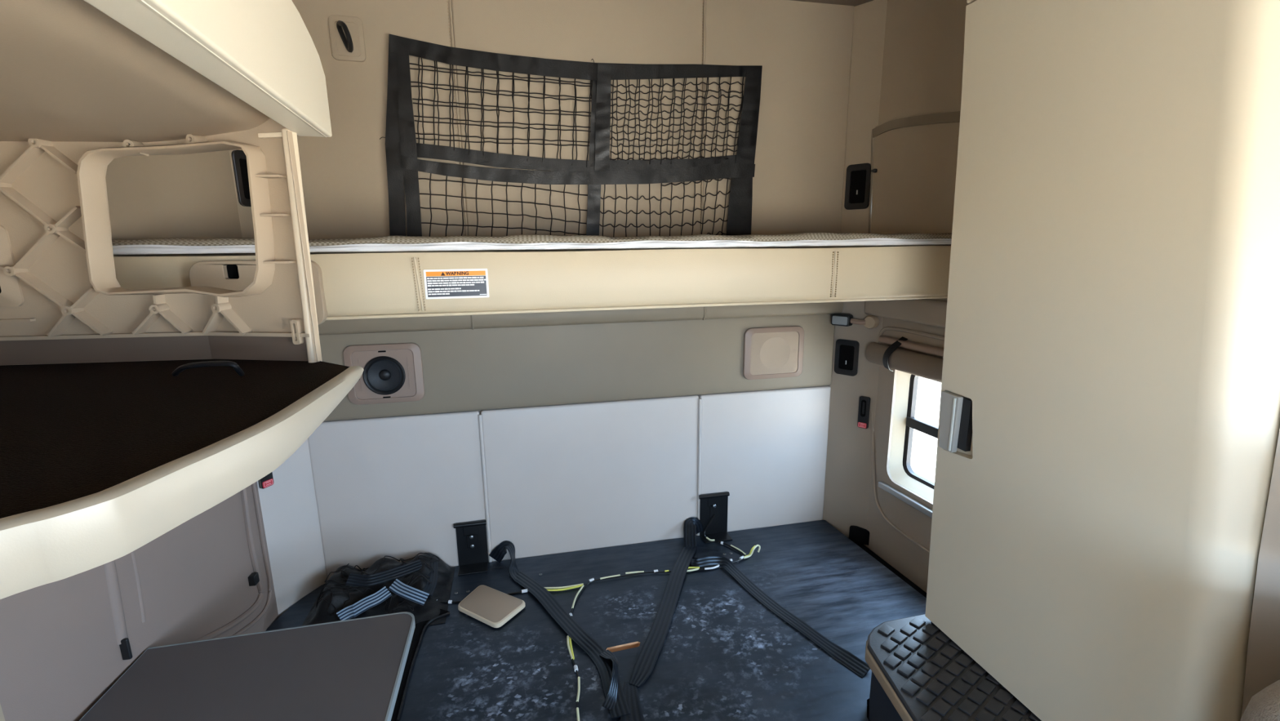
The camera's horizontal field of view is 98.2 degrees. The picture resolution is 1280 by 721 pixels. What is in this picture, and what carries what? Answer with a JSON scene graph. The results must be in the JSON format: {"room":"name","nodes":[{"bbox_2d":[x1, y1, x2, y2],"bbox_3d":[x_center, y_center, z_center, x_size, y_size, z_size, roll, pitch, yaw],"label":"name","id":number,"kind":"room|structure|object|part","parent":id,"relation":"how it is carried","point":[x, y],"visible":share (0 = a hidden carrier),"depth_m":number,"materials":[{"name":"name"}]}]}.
{"room":"vehicle interior","nodes":[
{"label":"vehicle interior","id":0,"kind":"room"},
{"bbox_2d":[0,150,279,720],"bbox_3d":[-0.922,0.387,0.103,0.117,2.500,3.405,-3,12,-11],"label":"wall","id":1,"kind":"structure","parent":0,"point":[64,642],"depth_m":1.29,"materials":[{"name":"plastic"}]},
{"bbox_2d":[0,0,332,142],"bbox_3d":[-0.665,-0.351,0.414,0.642,0.188,1.062,-3,12,-12],"label":"locker","id":2,"kind":"object","parent":1,"relation":"attached to","point":[71,70],"visible":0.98,"depth_m":0.62,"materials":[{"name":"beige plastic"}]},
{"bbox_2d":[0,359,364,599],"bbox_3d":[-0.706,-0.074,0.589,0.627,0.400,0.836,-3,12,-12],"label":"corner shelf","id":3,"kind":"object","parent":1,"relation":"attached to","point":[100,461],"visible":1,"depth_m":0.57,"materials":[{"name":"plastic"}]},
{"bbox_2d":[0,118,322,365],"bbox_3d":[-0.860,-0.187,0.919,0.630,0.401,0.066,-1,12,0],"label":"panel","id":4,"kind":"object","parent":3,"relation":"on","point":[63,300],"visible":0.98,"depth_m":0.92,"materials":[{"name":"beige plastic"}]},
{"bbox_3d":[-1.104,-0.153,0.907,0.140,0.133,0.014,-2,12,-6],"label":"cutout frame","id":5,"kind":"part","parent":4,"relation":"part of","materials":[{"name":"beige plastic"}]},
{"bbox_3d":[-0.556,-0.179,0.914,0.021,0.381,0.022,1,12,9],"label":"post","id":6,"kind":"part","parent":4,"relation":"part of","materials":[{"name":"beige plastic"}]},
{"bbox_3d":[-0.657,0.013,0.833,0.120,0.028,0.031,0,12,3],"label":"pull handle","id":7,"kind":"part","parent":3,"relation":"part of","materials":[{"name":"black plastic"}]},
{"bbox_3d":[-1.171,0.539,1.544,0.018,0.506,0.351,-2,12,-8],"label":"hatch moulding","id":8,"kind":"part","parent":1,"relation":"part of","materials":[{"name":"plastic"}]},
{"bbox_2d":[231,150,251,206],"bbox_3d":[-1.178,-0.544,1.666,0.014,0.160,0.077,3,12,18],"label":"pocket","id":9,"kind":"object","parent":1,"relation":"attached to","point":[238,157],"visible":0.54,"depth_m":1.64,"materials":[{"name":"black plastic"}]},
{"bbox_3d":[-1.182,0.548,1.629,0.012,0.545,0.301,-2,12,-8],"label":"hatch moulding","id":10,"kind":"part","parent":1,"relation":"part of","materials":[{"name":"plastic"}]},
{"bbox_2d":[257,471,273,488],"bbox_3d":[-1.196,0.343,1.764,0.018,0.127,0.041,4,13,19],"label":"belt buckle","id":11,"kind":"object","parent":1,"relation":"attached to","point":[267,481],"visible":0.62,"depth_m":1.77,"materials":[{"name":"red plastic"}]},
{"bbox_2d":[263,479,272,487],"bbox_3d":[-1.188,0.393,1.771,0.001,0.017,0.029,4,13,19],"label":"print","id":12,"kind":"object","parent":11,"relation":"on","point":[267,482],"depth_m":1.77,"materials":[{"name":"pink"}]},
{"bbox_2d":[229,149,327,616],"bbox_3d":[-1.184,0.037,1.793,0.022,2.500,0.234,3,12,19],"label":"trim","id":13,"kind":"structure","parent":1,"relation":"attached to","point":[289,507],"depth_m":1.88,"materials":[{"name":"grey plastic"}]},
{"bbox_2d":[291,0,854,580],"bbox_3d":[-0.178,-0.044,2.079,2.120,2.520,0.130,-3,12,-12],"label":"wall","id":14,"kind":"structure","parent":0,"point":[562,432],"depth_m":2.01,"materials":[{"name":"plastic"}]},
{"bbox_2d":[328,15,366,62],"bbox_3d":[-0.894,-0.983,1.680,0.096,0.127,0.053,-3,12,-12],"label":"anchor plate","id":15,"kind":"object","parent":14,"relation":"attached to","point":[346,33],"visible":1,"depth_m":1.69,"materials":[{"name":"beige plastic"}]},
{"bbox_3d":[-0.881,-0.691,1.787,0.577,1.080,0.038,-3,12,-12],"label":"panel","id":16,"kind":"part","parent":14,"relation":"part of","materials":[{"name":"beige plastic"}]},
{"bbox_2d":[342,342,425,404],"bbox_3d":[-0.877,0.047,1.901,0.247,0.207,0.023,-3,12,-12],"label":"speaker","id":17,"kind":"object","parent":14,"relation":"attached to","point":[392,372],"visible":0.99,"depth_m":1.90},
{"bbox_3d":[-0.868,0.517,2.039,0.577,0.652,0.039,-3,12,-12],"label":"panel","id":18,"kind":"part","parent":14,"relation":"part of","materials":[{"name":"grey plastic"}]},
{"bbox_2d":[453,520,488,575],"bbox_3d":[-0.632,0.699,2.072,0.117,0.178,0.069,-3,12,-12],"label":"bracket","id":19,"kind":"object","parent":14,"relation":"attached to","point":[471,536],"visible":1,"depth_m":2.10,"materials":[{"name":"black metal"}]},
{"bbox_2d":[113,244,951,324],"bbox_3d":[-0.099,-0.253,1.656,2.200,0.162,0.612,-3,12,-12],"label":"bunk","id":20,"kind":"object","parent":14,"relation":"attached to","point":[365,285],"visible":0.88,"depth_m":1.36,"materials":[{"name":"beige plastic"}]},
{"bbox_3d":[-0.826,-0.144,1.210,0.248,0.146,0.032,-3,12,-12],"label":"latch plate","id":21,"kind":"part","parent":20,"relation":"part of","materials":[{"name":"beige plastic"}]},
{"bbox_3d":[-0.428,-0.173,1.295,0.132,0.047,0.001,-3,12,-12],"label":"text panel","id":22,"kind":"part","parent":20,"relation":"part of","materials":[{"name":"black"}]},
{"bbox_2d":[426,276,486,294],"bbox_3d":[-0.427,-0.173,1.295,0.131,0.042,0.001,-3,12,-12],"label":"print","id":23,"kind":"object","parent":20,"relation":"attached to","point":[435,285],"depth_m":1.29,"materials":[{"name":"white"}]},
{"bbox_2d":[111,232,951,254],"bbox_3d":[-0.102,-0.352,1.644,2.190,0.038,0.590,-3,12,-12],"label":"mattress","id":24,"kind":"object","parent":20,"relation":"on","point":[531,242],"visible":0.86,"depth_m":1.33,"materials":[{"name":"white fabric"}]},
{"bbox_2d":[379,34,762,236],"bbox_3d":[-0.194,-0.718,1.886,1.288,0.640,0.033,-3,12,-12],"label":"net","id":25,"kind":"object","parent":14,"relation":"attached to","point":[402,151],"visible":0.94,"depth_m":1.86,"materials":[{"name":"black fabric"}]},
{"bbox_3d":[-0.177,0.003,2.086,2.000,0.318,0.047,-3,12,-12],"label":"speaker panel","id":26,"kind":"part","parent":14,"relation":"part of","materials":[{"name":"beige plastic"}]},
{"bbox_3d":[-0.186,-0.729,1.937,0.838,1.080,0.038,-3,12,-12],"label":"panel","id":27,"kind":"part","parent":14,"relation":"part of","materials":[{"name":"beige plastic"}]},
{"bbox_3d":[-0.173,0.479,2.189,0.838,0.652,0.039,-3,12,-12],"label":"panel","id":28,"kind":"part","parent":14,"relation":"part of","materials":[{"name":"grey plastic"}]},
{"bbox_2d":[698,491,732,542],"bbox_3d":[0.312,0.643,2.275,0.129,0.184,0.069,-3,12,-12],"label":"bracket","id":29,"kind":"object","parent":14,"relation":"attached to","point":[717,503],"visible":1,"depth_m":2.30,"materials":[{"name":"black metal"}]},
{"bbox_3d":[0.522,0.440,2.339,0.577,0.652,0.039,-3,12,-12],"label":"panel","id":30,"kind":"part","parent":14,"relation":"part of","materials":[{"name":"grey plastic"}]},
{"bbox_2d":[742,325,804,379],"bbox_3d":[0.535,-0.030,2.209,0.256,0.208,0.018,-3,12,-12],"label":"speaker","id":31,"kind":"object","parent":14,"relation":"attached to","point":[774,352],"visible":1,"depth_m":2.20},
{"bbox_2d":[750,331,799,374],"bbox_3d":[0.535,-0.030,2.208,0.206,0.170,0.012,-3,12,-12],"label":"grille","id":32,"kind":"object","parent":31,"relation":"attached to","point":[771,353],"depth_m":2.20,"materials":[{"name":"beige plastic"}]},
{"bbox_3d":[0.508,-0.768,2.087,0.577,1.080,0.038,-3,12,-12],"label":"panel","id":33,"kind":"part","parent":14,"relation":"part of","materials":[{"name":"beige plastic"}]},
{"bbox_2d":[831,313,879,328],"bbox_3d":[0.842,-0.154,2.172,0.177,0.052,0.052,6,14,30],"label":"reading lamp","id":34,"kind":"object","parent":14,"relation":"attached to","point":[870,322],"visible":0.99,"depth_m":2.16,"materials":[{"name":"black plastic"}]},
{"bbox_3d":[0.850,-0.151,2.161,0.058,0.023,0.019,8,14,34],"label":"arm","id":35,"kind":"part","parent":34,"relation":"part of","materials":[{"name":"brown plastic"}]},
{"bbox_2d":[789,0,873,6],"bbox_3d":[0.191,-0.721,0.193,2.400,0.450,3.630,-3,12,-12],"label":"ceiling","id":36,"kind":"structure","parent":0,"point":[846,2],"depth_m":1.99,"materials":[{"name":"brown"}]},
{"bbox_2d":[864,0,970,592],"bbox_3d":[1.347,0.260,0.596,0.131,2.500,3.412,-4,12,-14],"label":"wall","id":37,"kind":"structure","parent":0,"point":[922,63],"depth_m":1.94,"materials":[{"name":"plastic"}]},
{"bbox_2d":[834,338,859,376],"bbox_3d":[0.839,-0.013,2.249,0.015,0.144,0.094,-12,16,-43],"label":"switch","id":38,"kind":"object","parent":37,"relation":"attached to","point":[846,351],"visible":1,"depth_m":2.25,"materials":[{"name":"black plastic"}]},
{"bbox_2d":[822,0,887,545],"bbox_3d":[0.858,-0.077,2.234,0.022,2.500,0.234,-12,16,-43],"label":"trim","id":39,"kind":"structure","parent":37,"relation":"attached to","point":[849,453],"depth_m":2.21,"materials":[{"name":"plastic"}]},
{"bbox_2d":[844,163,871,209],"bbox_3d":[0.831,-0.662,2.113,0.015,0.165,0.094,-12,16,-42],"label":"switch","id":40,"kind":"object","parent":37,"relation":"attached to","point":[857,191],"visible":1,"depth_m":2.11,"materials":[{"name":"black plastic"}]},
{"bbox_2d":[857,395,870,428],"bbox_3d":[0.900,0.209,2.229,0.018,0.131,0.041,-12,16,-43],"label":"belt buckle","id":41,"kind":"object","parent":37,"relation":"attached to","point":[864,402],"visible":1,"depth_m":2.22,"materials":[{"name":"black plastic"}]},
{"bbox_3d":[0.997,0.326,2.008,0.012,0.696,0.585,-4,12,-16],"label":"window moulding","id":42,"kind":"part","parent":37,"relation":"part of","materials":[{"name":"plastic"}]},
{"bbox_2d":[866,335,943,382],"bbox_3d":[1.003,0.023,1.808,0.070,0.132,0.735,-4,12,-16],"label":"window shade","id":43,"kind":"object","parent":37,"relation":"attached to","point":[928,366],"visible":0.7,"depth_m":1.96,"materials":[{"name":"brown fabric"}]},
{"bbox_2d":[878,370,938,518],"bbox_3d":[1.071,0.302,1.855,0.088,0.522,0.635,-4,12,-16],"label":"window","id":44,"kind":"structure","parent":37,"relation":"in","point":[904,421],"depth_m":2.10,"materials":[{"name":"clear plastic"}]},
{"bbox_3d":[1.041,0.549,1.896,0.020,0.023,0.635,-4,12,-16],"label":"sill","id":45,"kind":"part","parent":44,"relation":"part of","materials":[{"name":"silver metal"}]},
{"bbox_3d":[1.089,0.272,1.897,0.025,0.424,0.459,-4,12,-16],"label":"frame","id":46,"kind":"part","parent":44,"relation":"part of","materials":[{"name":"black rubber"}]},
{"bbox_3d":[0.994,-0.045,1.928,0.014,0.107,0.485,-4,12,-16],"label":"window moulding","id":47,"kind":"part","parent":37,"relation":"part of","materials":[{"name":"plastic"}]},
{"bbox_2d":[868,110,960,234],"bbox_3d":[0.943,-0.612,1.832,0.026,0.424,0.560,-5,12,-18],"label":"pocket","id":48,"kind":"object","parent":37,"relation":"attached to","point":[916,156],"visible":0.59,"depth_m":1.87,"materials":[{"name":"beige plastic"}]},
{"bbox_2d":[1240,428,1279,718],"bbox_3d":[1.116,0.032,0.792,0.404,2.070,0.213,-3,12,-12],"label":"trim","id":49,"kind":"structure","parent":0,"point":[1263,658],"depth_m":0.82,"materials":[{"name":"plastic"}]},
{"bbox_3d":[0.221,1.564,0.645,2.400,0.050,3.680,-3,12,-12],"label":"floor","id":50,"kind":"structure","parent":0,"visible":0},
{"bbox_2d":[79,611,415,720],"bbox_3d":[-0.768,1.080,1.054,0.598,0.750,0.730,-3,12,-12],"label":"folding table","id":51,"kind":"object","parent":50,"relation":"on","point":[351,669],"visible":1,"depth_m":1.18,"materials":[{"name":"plastic"}]},
{"bbox_2d":[265,520,926,720],"bbox_3d":[-0.039,1.064,1.771,2.238,0.470,1.042,-3,12,-12],"label":"mattress","id":52,"kind":"object","parent":50,"relation":"on","point":[723,655],"visible":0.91,"depth_m":1.73,"materials":[{"name":"fabric"}]},
{"bbox_2d":[301,552,455,626],"bbox_3d":[-0.885,0.772,1.886,0.450,0.113,0.325,-3,12,-12],"label":"bag","id":53,"kind":"object","parent":52,"relation":"on","point":[415,585],"visible":0.91,"depth_m":1.86,"materials":[{"name":"black fabric"}]},
{"bbox_2d":[457,584,525,627],"bbox_3d":[-0.505,0.819,1.857,0.212,0.016,0.139,6,14,29],"label":"box","id":54,"kind":"object","parent":52,"relation":"on","point":[493,607],"visible":1,"depth_m":1.84,"materials":[{"name":"beige plastic"}]},
{"bbox_2d":[488,540,630,718],"bbox_3d":[-0.272,0.806,1.791,0.124,0.087,0.900,-9,14,-34],"label":"strap","id":55,"kind":"object","parent":52,"relation":"on","point":[606,663],"visible":1,"depth_m":1.70,"materials":[{"name":"fabric"}]},
{"bbox_2d":[436,514,760,720],"bbox_3d":[-0.115,0.750,2.009,0.807,0.094,1.031,10,16,40],"label":"rope","id":56,"kind":"object","parent":52,"relation":"on","point":[581,585],"visible":0.91,"depth_m":1.96,"materials":[{"name":"yellow fabric"}]},
{"bbox_2d":[620,516,703,720],"bbox_3d":[0.088,0.790,1.817,0.114,0.086,1.039,2,12,13],"label":"strap","id":57,"kind":"object","parent":52,"relation":"on","point":[643,667],"visible":1,"depth_m":1.77,"materials":[{"name":"fabric"}]},
{"bbox_2d":[688,555,870,677],"bbox_3d":[0.441,0.807,1.866,0.138,0.045,0.742,-10,15,-38],"label":"strap","id":58,"kind":"object","parent":52,"relation":"on","point":[845,657],"visible":0.95,"depth_m":1.80,"materials":[{"name":"fabric"}]},
{"bbox_2d":[865,613,1041,720],"bbox_3d":[0.864,1.062,1.277,0.664,0.658,0.646,-3,12,-12],"label":"step","id":59,"kind":"structure","parent":50,"relation":"on","point":[919,673],"depth_m":1.29,"materials":[{"name":"grey rubber"}]},
{"bbox_3d":[0.860,0.775,1.218,0.664,0.034,0.644,-3,12,-12],"label":"edge trim","id":60,"kind":"part","parent":59,"relation":"part of","materials":[{"name":"beige plastic"}]},
{"bbox_2d":[924,0,1279,720],"bbox_3d":[0.993,-0.160,1.074,0.404,1.806,0.715,-3,12,-12],"label":"wardrobe","id":61,"kind":"object","parent":59,"relation":"on","point":[1108,428],"visible":1,"depth_m":0.97,"materials":[{"name":"plastic"}]},
{"bbox_3d":[0.771,0.155,1.330,0.017,0.150,0.106,-3,12,-12],"label":"latch dish","id":62,"kind":"part","parent":61,"relation":"part of","materials":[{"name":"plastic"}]},
{"bbox_3d":[0.788,-0.903,0.983,0.018,0.310,0.506,-3,12,-12],"label":"door","id":63,"kind":"part","parent":61,"relation":"part of","materials":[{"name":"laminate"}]},
{"bbox_2d":[1240,679,1279,720],"bbox_3d":[1.018,0.874,0.454,0.510,1.358,0.750,-3,12,-12],"label":"seat","id":64,"kind":"object","parent":50,"relation":"on","point":[1264,705],"visible":1,"depth_m":0.65,"materials":[{"name":"fabric"}]},
{"label":"outside","id":65,"kind":"structure","parent":0,"visible":0},
{"bbox_2d":[911,376,941,482],"bbox_3d":[-0.149,2.391,2.573,120.000,0.050,120.000,-3,12,-12],"label":"window pane","id":66,"kind":"structure","parent":65,"point":[924,446],"depth_m":8.40,"materials":[{"name":"glass"}]}
]}

